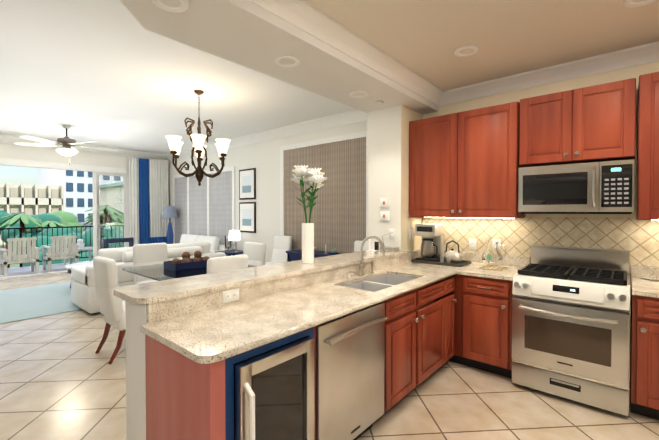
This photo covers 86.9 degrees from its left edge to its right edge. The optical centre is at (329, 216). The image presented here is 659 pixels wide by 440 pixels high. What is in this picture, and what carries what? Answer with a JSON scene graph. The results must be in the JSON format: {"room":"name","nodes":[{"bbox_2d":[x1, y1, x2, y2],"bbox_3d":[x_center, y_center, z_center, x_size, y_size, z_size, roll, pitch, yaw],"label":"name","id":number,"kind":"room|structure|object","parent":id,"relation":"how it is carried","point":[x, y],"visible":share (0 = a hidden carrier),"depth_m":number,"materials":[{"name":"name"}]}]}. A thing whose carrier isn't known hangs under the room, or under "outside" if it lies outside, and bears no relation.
{"room":"dining room and kitchen","nodes":[
{"label":"dining room and kitchen","id":0,"kind":"room"},
{"bbox_2d":[0,143,166,236],"bbox_3d":[-7.495,-0.255,7.128,0.150,3.250,8.280,1,1,41],"label":"wall","id":1,"kind":"structure","parent":0,"point":[15,151],"depth_m":8.23,"materials":[{"name":"white paint"}]},
{"bbox_2d":[0,158,129,279],"bbox_3d":[-6.819,0.050,7.843,0.220,2.620,4.440,1,1,41],"label":"door","id":2,"kind":"structure","parent":1,"relation":"in","point":[97,171],"depth_m":8.91,"materials":[{"name":"white"}]},
{"bbox_2d":[0,134,164,159],"bbox_3d":[-7.391,-1.663,7.017,0.125,0.170,8.280,1,1,41],"label":"crown molding","id":3,"kind":"structure","parent":1,"relation":"attached to","point":[3,138],"depth_m":8.80,"materials":[{"name":"white wood"}]},
{"bbox_2d":[0,142,169,244],"bbox_3d":[-5.940,-0.140,8.641,0.118,2.937,4.000,1,1,41],"label":"panels","id":4,"kind":"object","parent":3,"relation":"hanging from","point":[148,192],"visible":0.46,"depth_m":9.66,"materials":[{"name":"white fabric"}]},
{"bbox_2d":[125,300,147,439],"bbox_3d":[-0.146,0.924,2.875,0.264,1.015,2.713,1,1,41],"label":"wall","id":5,"kind":"structure","parent":0,"point":[135,382],"depth_m":1.84,"materials":[{"name":"white paint"}]},
{"bbox_2d":[146,249,420,323],"bbox_3d":[0.287,0.583,2.831,0.568,0.332,3.207,1,1,41],"label":"backsplash","id":6,"kind":"structure","parent":5,"relation":"attached to","point":[213,297],"depth_m":2.25,"materials":[{"name":"beige stone"}]},
{"bbox_2d":[120,0,199,34],"bbox_3d":[0.421,-1.484,0.494,4.720,0.600,0.650,1,1,41],"label":"soffit","id":7,"kind":"structure","parent":0,"point":[153,18],"depth_m":2.06,"materials":[{"name":"white paint"}]},
{"bbox_2d":[151,0,188,12],"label":"recessed light","id":8,"kind":"object","parent":7,"relation":"attached to","point":[184,6],"depth_m":1.99,"materials":[{"name":"white metal"}]},
{"bbox_2d":[0,0,354,153],"bbox_3d":[-2.657,-1.755,2.954,12.600,0.130,8.280,1,1,41],"label":"ceiling","id":9,"kind":"structure","parent":0,"point":[110,73],"depth_m":4.58,"materials":[{"name":"white paint"}]},
{"bbox_2d":[14,124,114,164],"bbox_3d":[-4.974,-1.363,6.685,1.655,0.760,1.618,1,1,41],"label":"ceiling fan","id":10,"kind":"object","parent":9,"relation":"hanging from","point":[66,149],"visible":1,"depth_m":6.55,"materials":[{"name":"silver metal"}]},
{"bbox_2d":[165,90,230,185],"bbox_3d":[-1.789,-1.066,4.775,0.813,1.300,0.910,1,1,41],"label":"bronze chandelier","id":11,"kind":"object","parent":9,"relation":"hanging from","point":[175,143],"visible":1,"depth_m":4.69,"materials":[{"name":"brown metal"}]},
{"bbox_2d":[168,120,367,261],"bbox_3d":[-1.742,-0.264,7.758,8.060,3.250,0.170,1,1,41],"label":"wall","id":12,"kind":"structure","parent":0,"point":[263,158],"depth_m":7.35,"materials":[{"name":"white paint"}]},
{"bbox_2d":[173,167,235,254],"bbox_3d":[-3.329,0.078,8.993,3.030,2.490,0.030,1,1,41],"label":"window panel","id":13,"kind":"object","parent":12,"relation":"attached to","point":[206,209],"depth_m":8.81,"materials":[{"name":"white"}]},
{"bbox_2d":[239,168,255,199],"bbox_3d":[-1.817,-0.713,7.680,0.580,0.670,0.033,1,1,41],"label":"picture frame","id":14,"kind":"object","parent":12,"relation":"attached to","point":[247,190],"depth_m":7.64,"materials":[{"name":"black wood"}]},
{"bbox_2d":[239,202,255,232],"bbox_3d":[-1.817,0.017,7.690,0.580,0.670,0.033,1,1,41],"label":"picture frame","id":15,"kind":"object","parent":12,"relation":"attached to","point":[247,210],"depth_m":7.66,"materials":[{"name":"black wood"}]},
{"bbox_2d":[165,109,367,160],"bbox_3d":[-1.736,-1.671,7.538,7.730,0.170,0.125,1,1,41],"label":"crown molding","id":16,"kind":"structure","parent":12,"relation":"attached to","point":[344,118],"depth_m":6.65,"materials":[{"name":"white wood"}]},
{"bbox_2d":[280,131,367,260],"bbox_3d":[-0.153,-0.012,6.266,2.160,2.750,0.030,1,1,41],"label":"window blind","id":17,"kind":"object","parent":12,"relation":"attached to","point":[338,219],"depth_m":6.10,"materials":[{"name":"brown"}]},
{"bbox_2d":[160,0,437,114],"bbox_3d":[0.066,-1.523,3.190,0.670,0.600,2.960,1,1,41],"label":"soffit","id":18,"kind":"structure","parent":0,"point":[249,35],"depth_m":2.59,"materials":[{"name":"white paint"}]},
{"bbox_2d":[275,56,299,67],"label":"recessed light","id":19,"kind":"object","parent":18,"relation":"attached to","point":[277,60],"depth_m":2.71,"materials":[{"name":"white metal"}]},
{"bbox_2d":[249,0,444,103],"bbox_3d":[0.317,-1.346,2.891,0.105,0.125,2.850,1,1,41],"label":"crown molding","id":20,"kind":"structure","parent":18,"relation":"attached to","point":[308,18],"depth_m":2.68,"materials":[{"name":"white"}]},
{"bbox_2d":[349,91,368,97],"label":"recessed light","id":21,"kind":"object","parent":18,"relation":"attached to","point":[366,93],"depth_m":3.47,"materials":[{"name":"white metal"}]},
{"bbox_2d":[302,223,313,262],"bbox_3d":[-0.181,0.220,2.913,0.104,0.330,0.104,1,1,41],"label":"vase","id":22,"kind":"object","parent":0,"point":[307,242],"visible":1,"depth_m":2.87,"materials":[{"name":"white ceramic"}]},
{"bbox_2d":[290,165,326,222],"bbox_3d":[-0.164,-0.044,2.928,0.406,0.758,0.293,1,1,41],"label":"flowers","id":23,"kind":"object","parent":22,"relation":"in","point":[316,178],"visible":1,"depth_m":2.88,"materials":[{"name":"white plant"}]},
{"bbox_2d":[0,273,658,439],"bbox_3d":[-2.602,1.489,3.065,12.600,0.120,8.450,1,1,41],"label":"floor","id":24,"kind":"structure","parent":0,"point":[60,379],"depth_m":2.68,"materials":[{"name":"beige tile"}]},
{"bbox_2d":[0,282,82,323],"bbox_3d":[-4.401,1.374,6.419,2.600,0.012,2.800,1,1,41],"label":"living room rug","id":25,"kind":"object","parent":24,"relation":"on","point":[20,304],"depth_m":5.58,"materials":[{"name":"blue carpet"}]},
{"bbox_2d":[65,261,92,287],"bbox_3d":[-4.379,1.124,6.595,1.000,0.462,1.000,1,1,41],"label":"round coffee table","id":26,"kind":"object","parent":25,"relation":"on","point":[68,267],"visible":0.23,"depth_m":6.49,"materials":[{"name":"white ceramic"}]},
{"bbox_2d":[103,237,133,248],"bbox_3d":[-4.693,0.926,7.915,0.600,0.840,0.620,1,1,41],"label":"wicker chair","id":27,"kind":"object","parent":25,"relation":"on","point":[106,242],"visible":0.29,"depth_m":8.03,"materials":[{"name":"wicker"}]},
{"bbox_2d":[71,241,225,313],"bbox_3d":[-3.012,0.924,6.012,0.970,0.900,2.200,1,1,41],"label":"sofa","id":28,"kind":"object","parent":25,"relation":"on","point":[83,294],"visible":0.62,"depth_m":5.26,"materials":[{"name":"white fabric"}]},
{"bbox_2d":[93,256,125,363],"bbox_3d":[-2.082,0.919,3.694,0.470,1.017,0.626,1,1,41],"label":"dining chair","id":29,"kind":"object","parent":24,"relation":"on","point":[112,308],"visible":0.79,"depth_m":3.40,"materials":[{"name":"white fabric"}]},
{"bbox_2d":[133,243,167,283],"bbox_3d":[-2.392,0.902,4.873,0.626,1.017,0.470,1,1,41],"label":"dining chair","id":30,"kind":"object","parent":24,"relation":"on","point":[149,254],"visible":0.31,"depth_m":4.95,"materials":[{"name":"white fabric"}]},
{"bbox_2d":[162,206,177,243],"bbox_3d":[-4.378,0.525,9.550,0.400,1.622,0.400,1,1,41],"label":"floor lamp","id":31,"kind":"object","parent":24,"relation":"on","point":[169,212],"visible":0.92,"depth_m":9.48,"materials":[{"name":"blue ceramic"}]},
{"bbox_2d":[122,264,255,280],"bbox_3d":[-1.753,1.029,4.432,1.240,0.760,1.240,1,1,41],"label":"dining table","id":32,"kind":"object","parent":24,"relation":"on","point":[158,272],"visible":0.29,"depth_m":4.11,"materials":[{"name":"clear glass"}]},
{"bbox_2d":[164,251,208,270],"bbox_3d":[-1.778,0.546,4.473,0.320,0.202,0.560,1,1,41],"label":"centerpiece tray","id":33,"kind":"object","parent":32,"relation":"on","point":[186,262],"visible":0.96,"depth_m":4.35,"materials":[{"name":"blue paint"}]},
{"bbox_2d":[180,234,231,255],"bbox_3d":[-3.304,0.903,8.305,2.000,0.900,0.970,1,1,41],"label":"sofa","id":34,"kind":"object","parent":24,"relation":"on","point":[213,241],"depth_m":8.07,"materials":[{"name":"white fabric"}]},
{"bbox_2d":[207,254,247,273],"bbox_3d":[-1.257,0.917,3.807,0.626,1.017,0.470,1,1,41],"label":"dining chair","id":35,"kind":"object","parent":24,"relation":"on","point":[223,263],"visible":0.23,"depth_m":3.57,"materials":[{"name":"white fabric"}]},
{"bbox_2d":[215,250,242,255],"bbox_3d":[-2.130,1.063,7.602,0.560,0.600,0.500,1,1,41],"label":"side table","id":36,"kind":"object","parent":24,"relation":"on","point":[229,253],"visible":0.31,"depth_m":7.41,"materials":[{"name":"blue paint"}]},
{"bbox_2d":[225,236,230,250],"bbox_3d":[-2.244,0.596,7.693,0.140,0.330,0.140,1,1,41],"label":"candle","id":37,"kind":"object","parent":36,"relation":"on","point":[227,246],"visible":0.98,"depth_m":7.66,"materials":[{"name":"clear glass"}]},
{"bbox_2d":[228,230,240,251],"bbox_3d":[-2.054,0.533,7.529,0.219,0.460,0.219,0,1,-4],"label":"table lamp","id":38,"kind":"object","parent":36,"relation":"on","point":[234,235],"visible":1,"depth_m":7.43,"materials":[{"name":"white fabric"}]},
{"bbox_2d":[243,242,265,265],"bbox_3d":[-1.301,0.899,5.034,0.470,1.017,0.626,1,1,41],"label":"dining chair","id":39,"kind":"object","parent":24,"relation":"on","point":[254,252],"visible":0.35,"depth_m":5.13,"materials":[{"name":"white fabric"}]},
{"bbox_2d":[234,336,314,439],"bbox_3d":[-0.419,0.992,1.774,0.626,0.750,0.445,1,1,41],"label":"wine cooler","id":40,"kind":"object","parent":24,"relation":"on","point":[274,393],"visible":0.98,"depth_m":1.61,"materials":[{"name":"silver metal"}]},
{"bbox_2d":[265,235,291,264],"bbox_3d":[-1.074,0.878,6.526,0.470,1.017,0.626,1,1,41],"label":"dining chair","id":41,"kind":"object","parent":24,"relation":"on","point":[282,244],"visible":0.42,"depth_m":6.64,"materials":[{"name":"white fabric"}]},
{"bbox_2d":[286,249,343,261],"bbox_3d":[-0.196,1.006,6.047,1.250,0.760,0.380,1,1,41],"label":"console table","id":42,"kind":"object","parent":24,"relation":"on","point":[295,255],"visible":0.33,"depth_m":6.15,"materials":[{"name":"blue paint"}]},
{"bbox_2d":[325,244,338,254],"bbox_3d":[0.021,0.548,5.855,0.270,0.160,0.120,1,1,41],"label":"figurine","id":43,"kind":"object","parent":42,"relation":"on","point":[333,251],"visible":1,"depth_m":5.79,"materials":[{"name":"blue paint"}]},
{"bbox_2d":[316,302,386,439],"bbox_3d":[-0.031,1.008,2.242,0.624,0.865,0.656,1,1,41],"label":"dishwasher","id":44,"kind":"object","parent":24,"relation":"on","point":[350,353],"visible":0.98,"depth_m":2.04,"materials":[{"name":"silver metal"}]},
{"bbox_2d":[354,240,367,251],"bbox_3d":[0.413,0.896,5.250,0.470,1.017,0.626,1,1,41],"label":"dining chair","id":45,"kind":"object","parent":24,"relation":"on","point":[357,244],"visible":0.08,"depth_m":5.49,"materials":[{"name":"white fabric"}]},
{"bbox_2d":[318,276,421,423],"bbox_3d":[0.304,0.992,2.705,0.586,0.884,0.470,1,1,41],"label":"base cabinet","id":46,"kind":"object","parent":24,"relation":"on","point":[403,311],"depth_m":2.54,"materials":[{"name":"brown wood"}]},
{"bbox_2d":[140,284,389,367],"bbox_3d":[-0.266,0.545,2.025,0.598,0.030,1.345,1,1,41],"label":"countertop","id":47,"kind":"structure","parent":46,"relation":"on","point":[206,337],"depth_m":1.78,"materials":[{"name":"beige stone"}]},
{"bbox_2d":[346,236,384,278],"bbox_3d":[0.353,0.340,2.972,0.269,0.352,0.398,1,1,41],"label":"kitchen faucet","id":48,"kind":"object","parent":47,"relation":"on","point":[362,268],"depth_m":3.03,"materials":[{"name":"silver metal"}]},
{"bbox_2d":[344,274,416,291],"bbox_3d":[0.426,0.649,2.846,0.377,0.200,0.792,1,1,41],"label":"sink","id":49,"kind":"object","parent":47,"relation":"in","point":[375,284],"depth_m":3.05,"materials":[{"name":"silver metal"}]},
{"bbox_2d":[366,272,441,385],"bbox_3d":[0.653,0.986,3.111,0.586,0.884,0.600,1,1,41],"label":"base cabinet","id":50,"kind":"object","parent":24,"relation":"on","point":[430,350],"depth_m":2.91,"materials":[{"name":"brown wood"}]},
{"bbox_2d":[378,264,453,279],"bbox_3d":[0.832,0.526,3.303,0.598,0.030,0.425,1,1,41],"label":"countertop","id":51,"kind":"structure","parent":50,"relation":"on","point":[402,269],"depth_m":3.24,"materials":[{"name":"beige stone"}]},
{"bbox_2d":[442,272,461,365],"bbox_3d":[0.906,0.983,3.359,0.647,0.884,0.329,1,1,41],"label":"base cabinet","id":52,"kind":"object","parent":24,"relation":"on","point":[452,286],"depth_m":3.24,"materials":[{"name":"brown wood"}]},
{"bbox_2d":[470,276,512,377],"bbox_3d":[1.628,0.982,3.374,0.420,0.884,0.696,1,1,41],"label":"base cabinet","id":53,"kind":"object","parent":24,"relation":"on","point":[491,297],"depth_m":3.09,"materials":[{"name":"brown wood"}]},
{"bbox_2d":[410,260,519,279],"bbox_3d":[1.380,0.522,3.576,1.076,0.030,0.703,1,1,41],"label":"countertop","id":54,"kind":"structure","parent":53,"relation":"on","point":[507,274],"depth_m":3.35,"materials":[{"name":"beige stone"}]},
{"bbox_2d":[367,235,376,251],"bbox_3d":[0.454,0.288,3.753,0.080,0.170,0.100,1,1,41],"label":"card holder","id":55,"kind":"object","parent":54,"relation":"on","point":[371,245],"visible":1,"depth_m":3.74,"materials":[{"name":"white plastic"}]},
{"bbox_2d":[375,242,378,249],"bbox_3d":[0.509,0.326,3.864,0.060,0.090,0.060,1,1,41],"label":"speaker","id":56,"kind":"object","parent":54,"relation":"on","point":[376,245],"visible":0.62,"depth_m":3.84},
{"bbox_2d":[380,234,398,250],"bbox_3d":[0.656,0.283,3.852,0.222,0.177,0.155,1,1,41],"label":"box","id":57,"kind":"object","parent":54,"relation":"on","point":[387,248],"visible":0.96,"depth_m":3.79,"materials":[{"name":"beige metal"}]},
{"bbox_2d":[411,259,470,266],"bbox_3d":[1.211,0.488,3.778,0.540,0.030,0.320,1,1,41],"label":"tray","id":58,"kind":"object","parent":54,"relation":"on","point":[464,263],"visible":0.67,"depth_m":3.65,"materials":[{"name":"grey metal"}]},
{"bbox_2d":[415,224,443,261],"bbox_3d":[1.116,0.288,3.874,0.247,0.410,0.253,1,1,41],"label":"coffee maker","id":59,"kind":"object","parent":58,"relation":"on","point":[432,246],"visible":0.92,"depth_m":3.84,"materials":[{"name":"silver metal"}]},
{"bbox_2d":[440,255,450,262],"bbox_3d":[1.211,0.453,3.639,0.110,0.088,0.040,1,1,41],"label":"salt","id":60,"kind":"object","parent":58,"relation":"on","point":[448,259],"visible":0.73,"depth_m":3.62,"materials":[{"name":"silver metal"}]},
{"bbox_2d":[444,240,465,263],"bbox_3d":[1.338,0.374,3.720,0.235,0.243,0.190,1,1,41],"label":"kettle","id":61,"kind":"object","parent":58,"relation":"on","point":[455,256],"visible":0.98,"depth_m":3.68,"materials":[{"name":"silver metal"}]},
{"bbox_2d":[478,265,507,270],"bbox_3d":[1.589,0.501,3.374,0.220,0.016,0.212,1,1,41],"label":"trivet","id":62,"kind":"object","parent":54,"relation":"on","point":[493,268],"visible":0.98,"depth_m":3.37,"materials":[{"name":"beige"}]},
{"bbox_2d":[481,241,506,265],"bbox_3d":[1.657,0.370,3.499,0.237,0.240,0.200,1,1,41],"label":"glass pitcher","id":63,"kind":"object","parent":62,"relation":"on","point":[489,257],"visible":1,"depth_m":3.46,"materials":[{"name":"clear"}]},
{"bbox_2d":[512,245,630,415],"bbox_3d":[2.033,0.861,2.929,0.752,1.140,0.838,1,1,41],"label":"range","id":64,"kind":"object","parent":24,"relation":"on","point":[570,323],"visible":1,"depth_m":2.68,"materials":[{"name":"silver metal"}]},
{"bbox_2d":[630,292,658,419],"bbox_3d":[2.584,0.994,2.554,0.558,0.884,0.696,1,1,41],"label":"base cabinet","id":65,"kind":"object","parent":24,"relation":"on","point":[644,362],"depth_m":2.43,"materials":[{"name":"brown wood"}]},
{"bbox_2d":[631,276,658,295],"bbox_3d":[2.876,0.541,2.292,1.338,0.030,0.703,1,1,41],"label":"countertop","id":66,"kind":"structure","parent":65,"relation":"on","point":[647,287],"depth_m":2.59,"materials":[{"name":"beige stone"}]},
{"bbox_2d":[368,105,422,250],"bbox_3d":[1.081,-0.217,4.522,0.441,3.250,1.405,1,1,41],"label":"wall","id":67,"kind":"structure","parent":0,"point":[388,152],"depth_m":3.96,"materials":[{"name":"white paint"}]},
{"bbox_2d":[380,198,388,220],"bbox_3d":[0.627,-0.079,3.965,0.110,0.260,0.032,1,1,41],"label":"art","id":68,"kind":"object","parent":67,"relation":"attached to","point":[384,203],"visible":1,"depth_m":3.95,"materials":[{"name":"white plastic"}]},
{"bbox_2d":[389,229,394,238],"bbox_3d":[0.704,0.197,3.919,0.075,0.120,0.007,1,1,41],"label":"electrical outlet plate","id":69,"kind":"object","parent":67,"relation":"attached to","point":[391,231],"depth_m":3.92,"materials":[{"name":"white plastic"}]},
{"bbox_2d":[409,229,412,238],"bbox_3d":[0.946,0.205,4.028,0.005,0.120,0.075,1,1,41],"label":"electrical outlet plate","id":70,"kind":"object","parent":67,"relation":"attached to","point":[411,230],"depth_m":4.03,"materials":[{"name":"white plastic"}]},
{"bbox_2d":[305,0,658,90],"bbox_3d":[1.853,-1.456,1.650,4.050,0.130,2.970,1,1,41],"label":"ceiling","id":71,"kind":"structure","parent":0,"point":[425,39],"depth_m":2.64,"materials":[{"name":"beige paint"}]},
{"bbox_2d":[454,45,478,56],"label":"recessed light","id":72,"kind":"object","parent":71,"relation":"in","point":[476,49],"depth_m":2.94,"materials":[{"name":"white metal"}]},
{"bbox_2d":[623,0,655,7],"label":"recessed light","id":73,"kind":"object","parent":71,"relation":"in","point":[627,3],"depth_m":2.28,"materials":[{"name":"white metal"}]},
{"bbox_2d":[423,61,658,359],"bbox_3d":[3.031,-0.058,3.196,4.250,2.970,0.880,1,1,41],"label":"wall","id":74,"kind":"structure","parent":0,"point":[636,71],"depth_m":3.26,"materials":[{"name":"beige paint"}]},
{"bbox_2d":[409,102,524,218],"bbox_3d":[1.440,-0.536,3.736,1.118,1.090,0.358,1,1,41],"label":"upper cabinet","id":75,"kind":"object","parent":74,"relation":"attached to","point":[467,164],"depth_m":3.54,"materials":[{"name":"brown wood"}]},
{"bbox_2d":[422,217,658,266],"bbox_3d":[2.400,0.210,3.156,3.350,0.406,0.008,1,1,41],"label":"tile backsplash","id":76,"kind":"structure","parent":74,"relation":"attached to","point":[639,239],"depth_m":3.35,"materials":[{"name":"beige tile"}]},
{"bbox_2d":[469,238,475,249],"bbox_3d":[1.584,0.308,3.849,0.080,0.125,0.007,1,1,41],"label":"electrical outlet plate","id":77,"kind":"object","parent":76,"relation":"attached to","point":[472,244],"depth_m":3.85,"materials":[{"name":"white plastic"}]},
{"bbox_2d":[492,239,499,250],"bbox_3d":[1.770,0.300,3.689,0.080,0.125,0.007,1,1,41],"label":"electrical outlet plate","id":78,"kind":"object","parent":76,"relation":"attached to","point":[493,240],"depth_m":3.69,"materials":[{"name":"white plastic"}]},
{"bbox_2d":[436,41,658,105],"bbox_3d":[2.786,-1.344,2.739,4.050,0.125,0.105,1,1,41],"label":"crown molding","id":79,"kind":"structure","parent":74,"relation":"attached to","point":[646,53],"depth_m":3.26,"materials":[{"name":"white"}]},
{"bbox_2d":[444,252,658,279],"bbox_3d":[2.364,0.463,3.177,3.268,0.100,0.026,1,1,41],"label":"backsplash","id":80,"kind":"structure","parent":74,"relation":"attached to","point":[651,273],"depth_m":3.52,"materials":[{"name":"beige stone"}]},
{"bbox_2d":[517,78,635,167],"bbox_3d":[2.180,-0.777,3.092,0.809,0.610,0.368,1,1,41],"label":"upper cabinet","id":81,"kind":"object","parent":74,"relation":"attached to","point":[596,123],"depth_m":2.92,"materials":[{"name":"brown wood"}]},
{"bbox_2d":[518,159,634,213],"bbox_3d":[2.151,-0.235,3.063,0.800,0.422,0.457,1,1,41],"label":"over-the-range microwave","id":82,"kind":"object","parent":81,"relation":"attached to","point":[604,187],"visible":1,"depth_m":2.89,"materials":[{"name":"silver metal"}]},
{"bbox_2d":[636,72,658,219],"bbox_3d":[2.872,-0.528,2.495,0.988,1.110,0.378,1,1,41],"label":"upper cabinet","id":83,"kind":"object","parent":74,"relation":"attached to","point":[648,86],"depth_m":2.64,"materials":[{"name":"brown wood"}]},
{"label":"outside","id":84,"kind":"structure","parent":0,"visible":0},
{"bbox_2d":[10,264,19,267],"bbox_3d":[-50.508,7.646,74.941,148.400,0.500,280.000,1,1,41],"label":"ground","id":85,"kind":"structure","parent":84,"point":[14,265],"depth_m":54.60,"materials":[{"name":"green"}]},
{"bbox_2d":[0,183,63,254],"bbox_3d":[-60.017,1.157,61.923,20.800,13.150,16.300,1,1,41],"label":"building","id":86,"kind":"structure","parent":85,"relation":"on","point":[28,199],"depth_m":58.27,"materials":[{"name":"beige concrete"}]},
{"bbox_2d":[0,205,123,267],"bbox_3d":[-18.304,3.662,27.907,38.691,9.984,60.399,1,1,41],"label":"trees","id":87,"kind":"object","parent":85,"relation":"on","point":[50,219],"visible":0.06,"depth_m":25.78,"materials":[{"name":"green plant"}]},
{"bbox_2d":[38,168,92,230],"bbox_3d":[-55.745,-5.584,73.447,22.150,26.000,5.200,1,1,41],"label":"tower","id":88,"kind":"structure","parent":85,"relation":"on","point":[78,193],"depth_m":66.43,"materials":[{"name":"white concrete"}]},
{"bbox_2d":[99,175,122,205],"bbox_3d":[-80.625,-8.683,115.049,30.150,31.000,18.000,1,1,41],"label":"tower","id":89,"kind":"structure","parent":85,"relation":"on","point":[111,179],"depth_m":106.76,"materials":[{"name":"white concrete"}]},
{"bbox_2d":[99,182,123,212],"bbox_3d":[-33.531,1.065,59.617,15.600,13.100,7.600,1,1,41],"label":"building","id":90,"kind":"structure","parent":85,"relation":"on","point":[103,200],"depth_m":57.44,"materials":[{"name":"white concrete"}]},
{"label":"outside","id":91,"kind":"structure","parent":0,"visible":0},
{"bbox_2d":[0,260,92,279],"bbox_3d":[-6.975,1.452,9.486,2.100,0.170,9.500,1,1,41],"label":"floor","id":92,"kind":"structure","parent":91,"point":[17,271],"depth_m":9.02,"materials":[{"name":"white concrete"}]},
{"bbox_2d":[0,237,39,276],"bbox_3d":[-7.380,0.937,8.284,0.741,0.891,0.650,1,1,41],"label":"chair","id":93,"kind":"object","parent":92,"relation":"on","point":[31,256],"visible":0.94,"depth_m":8.10,"materials":[{"name":"white wood"}]},
{"bbox_2d":[41,235,78,271],"bbox_3d":[-6.897,0.928,8.924,0.741,0.891,0.650,1,1,41],"label":"chair","id":94,"kind":"object","parent":92,"relation":"on","point":[71,254],"visible":0.96,"depth_m":8.74,"materials":[{"name":"white wood"}]},
{"bbox_2d":[0,225,123,266],"bbox_3d":[-7.726,0.825,10.122,0.050,1.065,9.550,1,1,41],"label":"balcony railing","id":95,"kind":"object","parent":92,"relation":"on","point":[36,228],"visible":0.19,"depth_m":10.09,"materials":[{"name":"black metal"}]},
{"bbox_2d":[63,246,92,264],"bbox_3d":[-7.078,1.129,9.899,0.700,0.460,0.700,1,1,41],"label":"table","id":96,"kind":"object","parent":92,"relation":"on","point":[90,248],"visible":0.31,"depth_m":9.84,"materials":[{"name":"white wood"}]},
{"bbox_2d":[76,239,84,247],"bbox_3d":[-7.089,0.762,9.904,0.230,0.272,0.200,1,1,41],"label":"pot","id":97,"kind":"object","parent":96,"relation":"on","point":[80,243],"visible":1,"depth_m":9.84,"materials":[{"name":"white ceramic"}]}
]}

